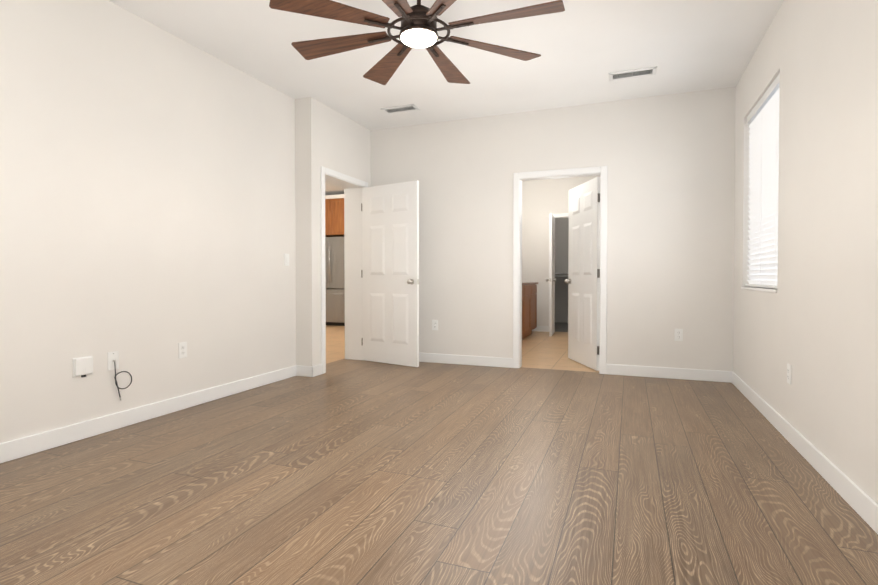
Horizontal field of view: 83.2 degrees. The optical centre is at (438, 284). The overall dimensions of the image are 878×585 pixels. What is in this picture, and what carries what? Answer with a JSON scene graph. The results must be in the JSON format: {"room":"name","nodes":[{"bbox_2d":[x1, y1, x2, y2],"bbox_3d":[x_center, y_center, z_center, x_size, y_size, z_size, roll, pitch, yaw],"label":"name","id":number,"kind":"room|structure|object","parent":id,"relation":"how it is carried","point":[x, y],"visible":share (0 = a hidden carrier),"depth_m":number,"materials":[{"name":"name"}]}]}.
{"room":"empty bedroom","nodes":[
{"label":"empty bedroom","id":0,"kind":"room"},
{"bbox_2d":[0,0,295,442],"bbox_3d":[-2.385,-0.425,2.588,0.120,2.740,5.050,0,1,21],"label":"wall","id":1,"kind":"structure","parent":0,"point":[147,197],"depth_m":3.29,"materials":[{"name":"paint"}]},
{"bbox_2d":[73,356,92,377],"bbox_3d":[-2.155,0.501,3.002,0.023,0.122,0.116,0,1,21],"label":"outlet","id":2,"kind":"object","parent":1,"relation":"attached to","point":[82,366],"visible":1,"depth_m":2.99,"materials":[{"name":"white plastic"}]},
{"bbox_2d":[108,351,131,400],"bbox_3d":[-2.068,0.593,3.216,0.031,0.323,0.152,0,1,21],"label":"outlet","id":3,"kind":"object","parent":1,"relation":"attached to","point":[113,360],"visible":1,"depth_m":3.19,"materials":[{"name":"white plastic"}]},
{"bbox_2d":[0,365,295,463],"bbox_3d":[-2.309,0.892,2.620,0.014,0.105,4.926,0,1,21],"label":"baseboard","id":4,"kind":"structure","parent":1,"relation":"attached to","point":[29,445],"depth_m":3.25,"materials":[{"name":"white wood"}]},
{"bbox_2d":[178,342,186,358],"bbox_3d":[-1.902,0.488,3.676,0.009,0.117,0.072,0,1,21],"label":"outlet","id":5,"kind":"object","parent":1,"relation":"attached to","point":[182,347],"visible":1,"depth_m":3.67,"materials":[{"name":"white plastic"}]},
{"bbox_2d":[284,253,288,265],"bbox_3d":[-1.469,-0.239,4.784,0.012,0.117,0.072,0,1,21],"label":"light switch","id":6,"kind":"object","parent":1,"relation":"attached to","point":[286,259],"visible":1,"depth_m":4.77,"materials":[{"name":"white plastic"}]},
{"bbox_2d":[295,97,370,365],"bbox_3d":[-1.156,-0.470,5.511,0.310,2.740,1.310,0,1,21],"label":"wall","id":7,"kind":"structure","parent":0,"point":[326,136],"depth_m":4.91,"materials":[{"name":"paint"}]},
{"bbox_2d":[296,364,321,376],"bbox_3d":[-1.117,0.848,5.445,0.204,0.105,1.204,0,1,21],"label":"baseboard","id":8,"kind":"structure","parent":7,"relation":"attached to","point":[309,371],"depth_m":4.89,"materials":[{"name":"white wood"}]},
{"bbox_2d":[321,166,367,373],"bbox_3d":[-1.143,-0.149,5.479,0.292,2.098,0.946,0,1,21],"label":"door frame","id":9,"kind":"structure","parent":7,"relation":"attached to","point":[353,286],"depth_m":5.84,"materials":[{"name":"white wood"}]},
{"bbox_2d":[362,180,418,366],"bbox_3d":[-0.557,-0.115,5.563,0.813,2.008,0.174,1,1,35],"label":"kitchen door","id":10,"kind":"structure","parent":7,"relation":"in","point":[390,251],"depth_m":5.52,"materials":[{"name":"white wood"}]},
{"bbox_2d":[325,183,343,194],"bbox_3d":[-3.045,-1.912,7.526,4.800,0.160,6.830,0,1,21],"label":"ceiling","id":11,"kind":"structure","parent":0,"point":[330,189],"depth_m":9.85,"materials":[{"name":"paint"}]},
{"bbox_2d":[0,322,877,584],"bbox_3d":[-1.405,0.944,5.903,8.860,0.100,11.900,0,1,21],"label":"floor","id":12,"kind":"structure","parent":0,"point":[350,472],"depth_m":2.28,"materials":[{"name":"brown wood"}]},
{"bbox_2d":[325,237,344,325],"bbox_3d":[-2.104,-0.063,10.216,0.910,1.780,0.726,0,1,21],"label":"fridge","id":13,"kind":"object","parent":12,"relation":"on","point":[335,280],"visible":0.44,"depth_m":9.87,"materials":[{"name":"silver metal"}]},
{"bbox_2d":[522,286,536,338],"bbox_3d":[1.024,0.438,7.584,0.567,0.860,2.200,0,1,21],"label":"bathroom vanity","id":14,"kind":"object","parent":12,"relation":"on","point":[529,307],"depth_m":7.92,"materials":[{"name":"brown wood"}]},
{"bbox_2d":[522,282,537,285],"bbox_3d":[1.035,-0.010,7.573,0.590,0.036,2.220,0,1,21],"label":"countertop","id":15,"kind":"structure","parent":14,"relation":"on","point":[523,283],"depth_m":7.82,"materials":[{"name":"brown stone"}]},
{"bbox_2d":[109,0,782,129],"bbox_3d":[-0.186,-1.853,2.404,4.500,0.120,6.530,0,1,21],"label":"ceiling","id":16,"kind":"structure","parent":0,"point":[584,48],"depth_m":3.87,"materials":[{"name":"paint"}]},
{"bbox_2d":[381,104,419,113],"bbox_3d":[-0.405,-1.829,5.174,0.380,0.012,0.170,0,1,21],"label":"ceiling vent","id":17,"kind":"object","parent":16,"relation":"in","point":[401,109],"visible":1,"depth_m":5.17,"materials":[{"name":"white metal"}]},
{"bbox_2d":[269,0,564,84],"bbox_3d":[-0.118,-1.604,2.891,1.654,0.393,1.654,0,1,21],"label":"ceiling fan","id":18,"kind":"object","parent":16,"relation":"hanging from","point":[418,28],"visible":1,"depth_m":2.83,"materials":[{"name":"brown wood"}]},
{"bbox_2d":[609,66,656,80],"bbox_3d":[1.670,-1.816,4.272,0.380,0.012,0.170,0,1,21],"label":"ceiling vent","id":19,"kind":"object","parent":16,"relation":"in","point":[634,73],"visible":0.96,"depth_m":4.27,"materials":[{"name":"white metal"}]},
{"bbox_2d":[371,86,735,370],"bbox_3d":[1.064,-0.467,5.293,4.030,2.740,0.120,0,1,21],"label":"wall","id":20,"kind":"structure","parent":0,"point":[668,160],"depth_m":4.96,"materials":[{"name":"paint"}]},
{"bbox_2d":[432,320,437,329],"bbox_3d":[-0.046,0.467,5.667,0.072,0.117,0.009,0,1,21],"label":"outlet","id":21,"kind":"object","parent":20,"relation":"attached to","point":[434,324],"visible":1,"depth_m":5.66,"materials":[{"name":"white plastic"}]},
{"bbox_2d":[513,166,606,373],"bbox_3d":[1.270,-0.145,5.219,0.956,2.098,0.152,0,1,21],"label":"door frame","id":22,"kind":"structure","parent":20,"relation":"attached to","point":[602,170],"depth_m":5.21,"materials":[{"name":"white wood"}]},
{"bbox_2d":[419,353,731,382],"bbox_3d":[0.956,0.851,5.283,3.810,0.105,0.014,0,1,21],"label":"baseboard","id":23,"kind":"structure","parent":20,"relation":"attached to","point":[676,373],"depth_m":4.92,"materials":[{"name":"white wood"}]},
{"bbox_2d":[565,177,599,370],"bbox_3d":[1.611,-0.115,5.527,0.174,2.008,0.823,0,1,-6],"label":"bathroom door","id":24,"kind":"structure","parent":20,"relation":"in","point":[583,280],"depth_m":5.43,"materials":[{"name":"white wood"}]},
{"bbox_2d":[674,329,682,340],"bbox_3d":[2.305,0.486,4.760,0.072,0.117,0.009,0,1,21],"label":"outlet","id":25,"kind":"object","parent":20,"relation":"attached to","point":[678,334],"visible":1,"depth_m":4.76,"materials":[{"name":"white plastic"}]},
{"bbox_2d":[522,176,599,325],"bbox_3d":[2.551,-0.519,8.647,2.650,2.740,0.110,0,1,21],"label":"wall","id":26,"kind":"structure","parent":0,"point":[542,200],"depth_m":8.87,"materials":[{"name":"paint"}]},
{"bbox_2d":[532,326,548,331],"bbox_3d":[1.625,0.794,8.958,0.713,0.105,0.014,0,1,21],"label":"baseboard","id":27,"kind":"structure","parent":26,"relation":"attached to","point":[542,328],"depth_m":8.85,"materials":[{"name":"white wood"}]},
{"bbox_2d":[546,213,555,335],"bbox_3d":[1.931,-0.160,8.432,0.174,2.008,0.763,0,1,17],"label":"closet door","id":28,"kind":"structure","parent":26,"relation":"in","point":[552,280],"depth_m":8.17,"materials":[{"name":"white wood"}]},
{"bbox_2d":[549,213,568,275],"bbox_3d":[2.397,-0.199,8.712,0.896,2.098,0.142,0,1,21],"label":"trim","id":29,"kind":"structure","parent":26,"relation":"attached to","point":[562,215],"depth_m":8.79,"materials":[{"name":"white wood"}]},
{"bbox_2d":[555,218,568,322],"bbox_3d":[3.233,-0.546,10.415,2.650,2.740,0.100,0,1,21],"label":"wall","id":30,"kind":"structure","parent":0,"point":[561,261],"depth_m":10.60,"materials":[{"name":"grey paint"}]},
{"bbox_2d":[555,273,567,276],"bbox_3d":[3.042,-0.194,9.926,2.630,0.073,0.940,0,1,21],"label":"closet shelf","id":31,"kind":"object","parent":30,"relation":"attached to","point":[561,275],"visible":0.08,"depth_m":9.74,"materials":[{"name":"silver metal"}]},
{"bbox_2d":[733,0,877,503],"bbox_3d":[1.748,-0.412,1.745,0.200,2.740,6.450,0,1,21],"label":"wall","id":32,"kind":"structure","parent":0,"point":[813,321],"depth_m":2.51,"materials":[{"name":"paint"}]},
{"bbox_2d":[741,287,776,292],"bbox_3d":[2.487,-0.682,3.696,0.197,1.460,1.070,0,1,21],"label":"window sill","id":33,"kind":"structure","parent":32,"relation":"in","point":[762,289],"depth_m":3.61,"materials":[{"name":"white plastic"}]},
{"bbox_2d":[745,73,779,288],"bbox_3d":[2.449,-0.694,3.710,0.057,1.434,1.054,0,1,21],"label":"window blind","id":34,"kind":"object","parent":32,"relation":"attached to","point":[763,136],"visible":0.65,"depth_m":3.72,"materials":[{"name":"white plastic"}]},
{"bbox_2d":[787,363,791,384],"bbox_3d":[2.106,0.539,2.977,0.009,0.117,0.072,0,1,21],"label":"outlet","id":35,"kind":"object","parent":32,"relation":"attached to","point":[789,372],"visible":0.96,"depth_m":2.96,"materials":[{"name":"white plastic"}]},
{"bbox_2d":[732,371,877,533],"bbox_3d":[1.627,0.905,1.748,0.014,0.105,6.130,0,1,21],"label":"baseboard","id":36,"kind":"structure","parent":32,"relation":"attached to","point":[857,499],"depth_m":2.47,"materials":[{"name":"white wood"}]},
{"bbox_3d":[-1.824,-0.549,10.586,4.690,2.740,0.120,0,1,21],"label":"wall","id":37,"kind":"structure","parent":0,"visible":0},
{"bbox_2d":[325,195,332,236],"bbox_3d":[-2.274,-1.395,10.328,0.528,0.800,0.654,0,1,21],"label":"upper cabinet","id":38,"kind":"object","parent":37,"relation":"attached to","point":[328,198],"depth_m":9.95,"materials":[{"name":"brown wood"}]},
{"bbox_2d":[333,194,343,236],"bbox_3d":[-1.890,-1.393,10.179,0.528,0.800,0.654,0,1,21],"label":"upper cabinet","id":39,"kind":"object","parent":37,"relation":"attached to","point":[334,215],"depth_m":9.88,"materials":[{"name":"brown wood"}]}
]}

